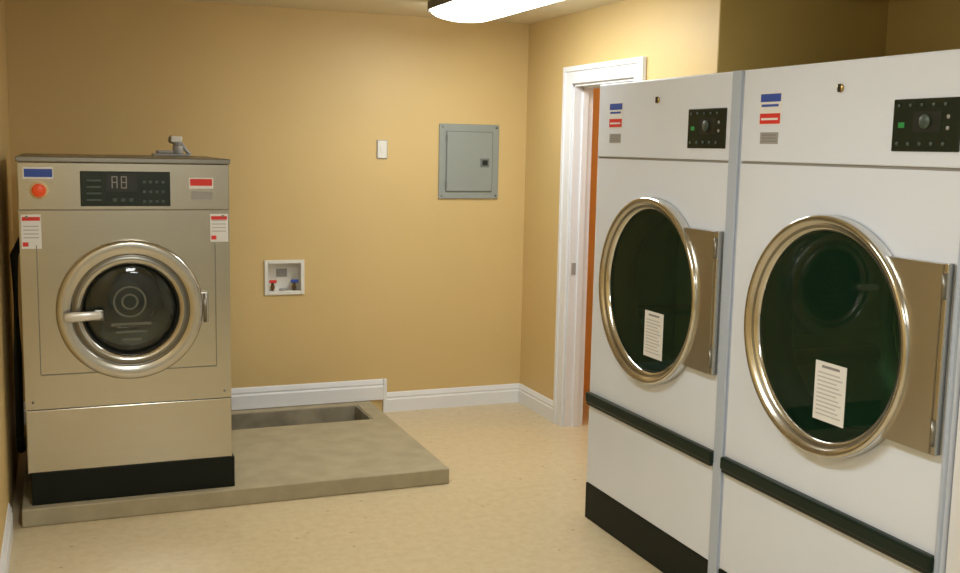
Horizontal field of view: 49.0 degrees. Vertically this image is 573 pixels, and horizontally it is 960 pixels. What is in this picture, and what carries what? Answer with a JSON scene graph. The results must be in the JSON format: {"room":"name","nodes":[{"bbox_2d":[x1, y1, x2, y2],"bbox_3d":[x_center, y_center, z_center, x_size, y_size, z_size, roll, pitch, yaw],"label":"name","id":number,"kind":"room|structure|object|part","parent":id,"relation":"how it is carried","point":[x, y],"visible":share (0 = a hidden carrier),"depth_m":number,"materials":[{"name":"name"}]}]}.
{"room":"laundry","nodes":[
{"label":"laundry","id":0,"kind":"room"},
{"bbox_2d":[0,0,18,556],"bbox_3d":[-1.153,0.149,2.091,0.120,2.450,8.100,-2,8,-22],"label":"wall","id":1,"kind":"structure","parent":0,"point":[9,456],"depth_m":4.88,"materials":[{"name":"paint"}]},
{"bbox_2d":[0,503,12,572],"bbox_3d":[-0.838,1.396,1.577,0.016,0.125,6.360,-2,8,-22],"label":"baseboard","id":2,"kind":"structure","parent":1,"relation":"attached to","point":[8,531],"depth_m":4.16,"materials":[{"name":"white wood"}]},
{"bbox_2d":[5,0,599,437],"bbox_3d":[-0.261,-0.441,6.695,4.950,2.450,0.120,-2,8,-22],"label":"wall","id":3,"kind":"structure","parent":0,"point":[411,288],"depth_m":6.35,"materials":[{"name":"paint"}]},
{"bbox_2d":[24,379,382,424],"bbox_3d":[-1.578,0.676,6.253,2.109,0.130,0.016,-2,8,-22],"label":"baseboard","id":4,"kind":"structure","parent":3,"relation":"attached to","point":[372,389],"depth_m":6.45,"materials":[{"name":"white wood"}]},
{"bbox_2d":[264,260,303,294],"bbox_3d":[-1.186,-0.059,6.352,0.240,0.210,0.088,-2,8,-22],"label":"washer supply box","id":5,"kind":"object","parent":3,"relation":"attached to","point":[281,277],"visible":1,"depth_m":6.37,"materials":[{"name":"white plastic"}]},
{"bbox_2d":[377,140,387,158],"bbox_3d":[-0.597,-0.837,6.434,0.067,0.114,0.012,-2,8,-22],"label":"switch plate","id":6,"kind":"object","parent":3,"relation":"attached to","point":[381,144],"visible":1,"depth_m":6.43,"materials":[{"name":"white plastic"}]},
{"bbox_2d":[383,379,386,411],"bbox_3d":[-0.600,0.687,6.642,0.022,0.214,0.020,-2,8,-22],"label":"baseboard end trim","id":7,"kind":"structure","parent":3,"relation":"attached to","point":[384,380],"depth_m":6.63,"materials":[{"name":"white wood"}]},
{"bbox_2d":[387,383,519,411],"bbox_3d":[-0.166,0.717,6.822,0.927,0.125,0.016,-2,8,-22],"label":"baseboard","id":8,"kind":"structure","parent":3,"relation":"attached to","point":[501,393],"depth_m":6.81,"materials":[{"name":"white wood"}]},
{"bbox_2d":[438,123,498,198],"bbox_3d":[-0.067,-0.787,6.642,0.403,0.467,0.029,-2,8,-22],"label":"electrical panel","id":9,"kind":"object","parent":3,"relation":"attached to","point":[468,153],"visible":1,"depth_m":6.64,"materials":[{"name":"grey metal"}]},
{"bbox_2d":[8,397,662,572],"bbox_3d":[1.167,1.437,3.196,5.170,0.300,8.100,-2,8,-22],"label":"floor","id":10,"kind":"structure","parent":0,"point":[513,499],"depth_m":4.64,"materials":[{"name":"tile"}]},
{"bbox_2d":[22,401,448,527],"bbox_3d":[-1.335,0.879,5.583,1.960,0.080,1.479,-2,8,-22],"label":"concrete pad","id":11,"kind":"object","parent":10,"relation":"on","point":[292,462],"visible":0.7,"depth_m":5.21,"materials":[{"name":"grey concrete"}]},
{"bbox_2d":[10,135,234,505],"bbox_3d":[-1.722,0.088,5.029,0.945,1.618,1.044,-2,8,-22],"label":"washing machine","id":12,"kind":"object","parent":11,"relation":"on","point":[125,259],"visible":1,"depth_m":4.64,"materials":[{"name":"silver metal"}]},
{"bbox_3d":[-1.535,0.100,4.639,0.394,0.394,0.018,-2,8,-22],"label":"door glass","id":13,"kind":"part","parent":12,"relation":"part of","materials":[{"name":"glass"}]},
{"bbox_3d":[-1.493,0.105,4.605,0.611,0.140,0.061,-2,8,-25],"label":"door handle and hinge","id":14,"kind":"part","parent":12,"relation":"part of","materials":[{"name":"metal"}]},
{"bbox_2d":[232,405,371,429],"bbox_3d":[-1.489,0.878,6.043,1.708,0.193,0.358,-2,8,-22],"label":"trough","id":15,"kind":"object","parent":11,"relation":"in","point":[343,413],"visible":0.21,"depth_m":6.36,"materials":[{"name":"concrete"}]},
{"bbox_2d":[585,70,744,572],"bbox_3d":[1.173,0.141,4.417,1.128,1.950,1.046,-2,8,-22],"label":"dryer","id":16,"kind":"object","parent":10,"relation":"on","point":[669,149],"visible":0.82,"depth_m":4.13,"materials":[{"name":"white metal"}]},
{"bbox_3d":[0.678,0.017,4.218,0.001,0.644,0.644,-2,8,-22],"label":"door glass","id":17,"kind":"part","parent":16,"relation":"part of","materials":[{"name":"glass"}]},
{"bbox_3d":[0.806,0.049,3.880,0.039,0.522,0.228,-2,8,-22],"label":"hinge plate","id":18,"kind":"part","parent":16,"relation":"part of","materials":[{"name":"metal"}]},
{"bbox_3d":[0.820,-0.574,3.827,0.013,0.144,0.243,-2,8,-22],"label":"control panel","id":19,"kind":"part","parent":16,"relation":"part of","materials":[{"name":"black plastic"}]},
{"bbox_2d":[718,49,959,572],"bbox_3d":[1.552,0.275,3.465,1.128,1.950,1.008,-2,8,-22],"label":"dryer","id":20,"kind":"object","parent":10,"relation":"on","point":[844,391],"visible":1,"depth_m":3.16,"materials":[{"name":"white metal"}]},
{"bbox_3d":[1.062,0.153,3.252,0.001,0.644,0.644,-2,8,-22],"label":"door glass","id":21,"kind":"part","parent":20,"relation":"part of","materials":[{"name":"glass"}]},
{"bbox_3d":[1.192,0.184,2.912,0.039,0.522,0.232,-2,8,-22],"label":"hinge plate","id":22,"kind":"part","parent":20,"relation":"part of","materials":[{"name":"metal"}]},
{"bbox_3d":[1.206,-0.438,2.858,0.013,0.144,0.243,-2,8,-22],"label":"control panel","id":23,"kind":"part","parent":20,"relation":"part of","materials":[{"name":"black plastic"}]},
{"bbox_2d":[180,0,625,23],"bbox_3d":[1.221,-1.189,2.850,5.170,0.100,8.100,-2,8,-22],"label":"ceiling","id":24,"kind":"structure","parent":0,"point":[418,8],"depth_m":5.98,"materials":[{"name":"paint"}]},
{"bbox_2d":[427,0,561,22],"bbox_3d":[0.129,-1.426,5.247,0.422,0.100,1.200,-2,8,-22],"label":"fluorescent ceiling light","id":25,"kind":"object","parent":24,"relation":"attached to","point":[470,11],"visible":1,"depth_m":5.37,"materials":[{"name":"plastic"}]},
{"bbox_2d":[520,0,720,399],"bbox_3d":[0.730,-0.315,5.897,0.120,2.450,2.110,-2,8,-22],"label":"wall","id":26,"kind":"structure","parent":0,"point":[551,48],"depth_m":6.38,"materials":[{"name":"paint"}]},
{"bbox_2d":[518,384,552,421],"bbox_3d":[0.362,0.740,6.730,0.016,0.125,0.542,-2,8,-22],"label":"baseboard","id":27,"kind":"structure","parent":26,"relation":"attached to","point":[540,404],"depth_m":6.72,"materials":[{"name":"white wood"}]},
{"bbox_2d":[563,78,633,426],"bbox_3d":[0.714,-0.121,5.951,0.122,2.050,0.730,-2,8,-22],"label":"trim","id":28,"kind":"structure","parent":26,"relation":"attached to","point":[582,120],"depth_m":6.25,"materials":[{"name":"white wood"}]},
{"bbox_2d":[553,56,646,426],"bbox_3d":[0.647,-0.166,5.918,0.024,2.145,0.920,-2,8,-22],"label":"door frame","id":29,"kind":"structure","parent":26,"relation":"in","point":[635,67],"depth_m":6.23,"materials":[{"name":"white wood"}]},
{"bbox_2d":[717,0,888,72],"bbox_3d":[1.604,-0.203,5.179,1.207,2.450,0.124,-2,8,-22],"label":"wall","id":30,"kind":"structure","parent":0,"point":[775,33],"depth_m":4.93,"materials":[{"name":"paint"}]},
{"bbox_2d":[885,0,959,55],"bbox_3d":[2.381,-0.073,4.321,0.100,2.450,2.070,-2,8,-22],"label":"wall","id":31,"kind":"structure","parent":0,"point":[913,26],"depth_m":4.91,"materials":[{"name":"paint"}]},
{"bbox_2d":[945,401,959,572],"bbox_3d":[2.067,0.092,3.022,1.645,2.450,0.125,-2,8,-22],"label":"wall","id":32,"kind":"structure","parent":0,"point":[953,550],"depth_m":2.83,"materials":[{"name":"beige paint"}]}
]}

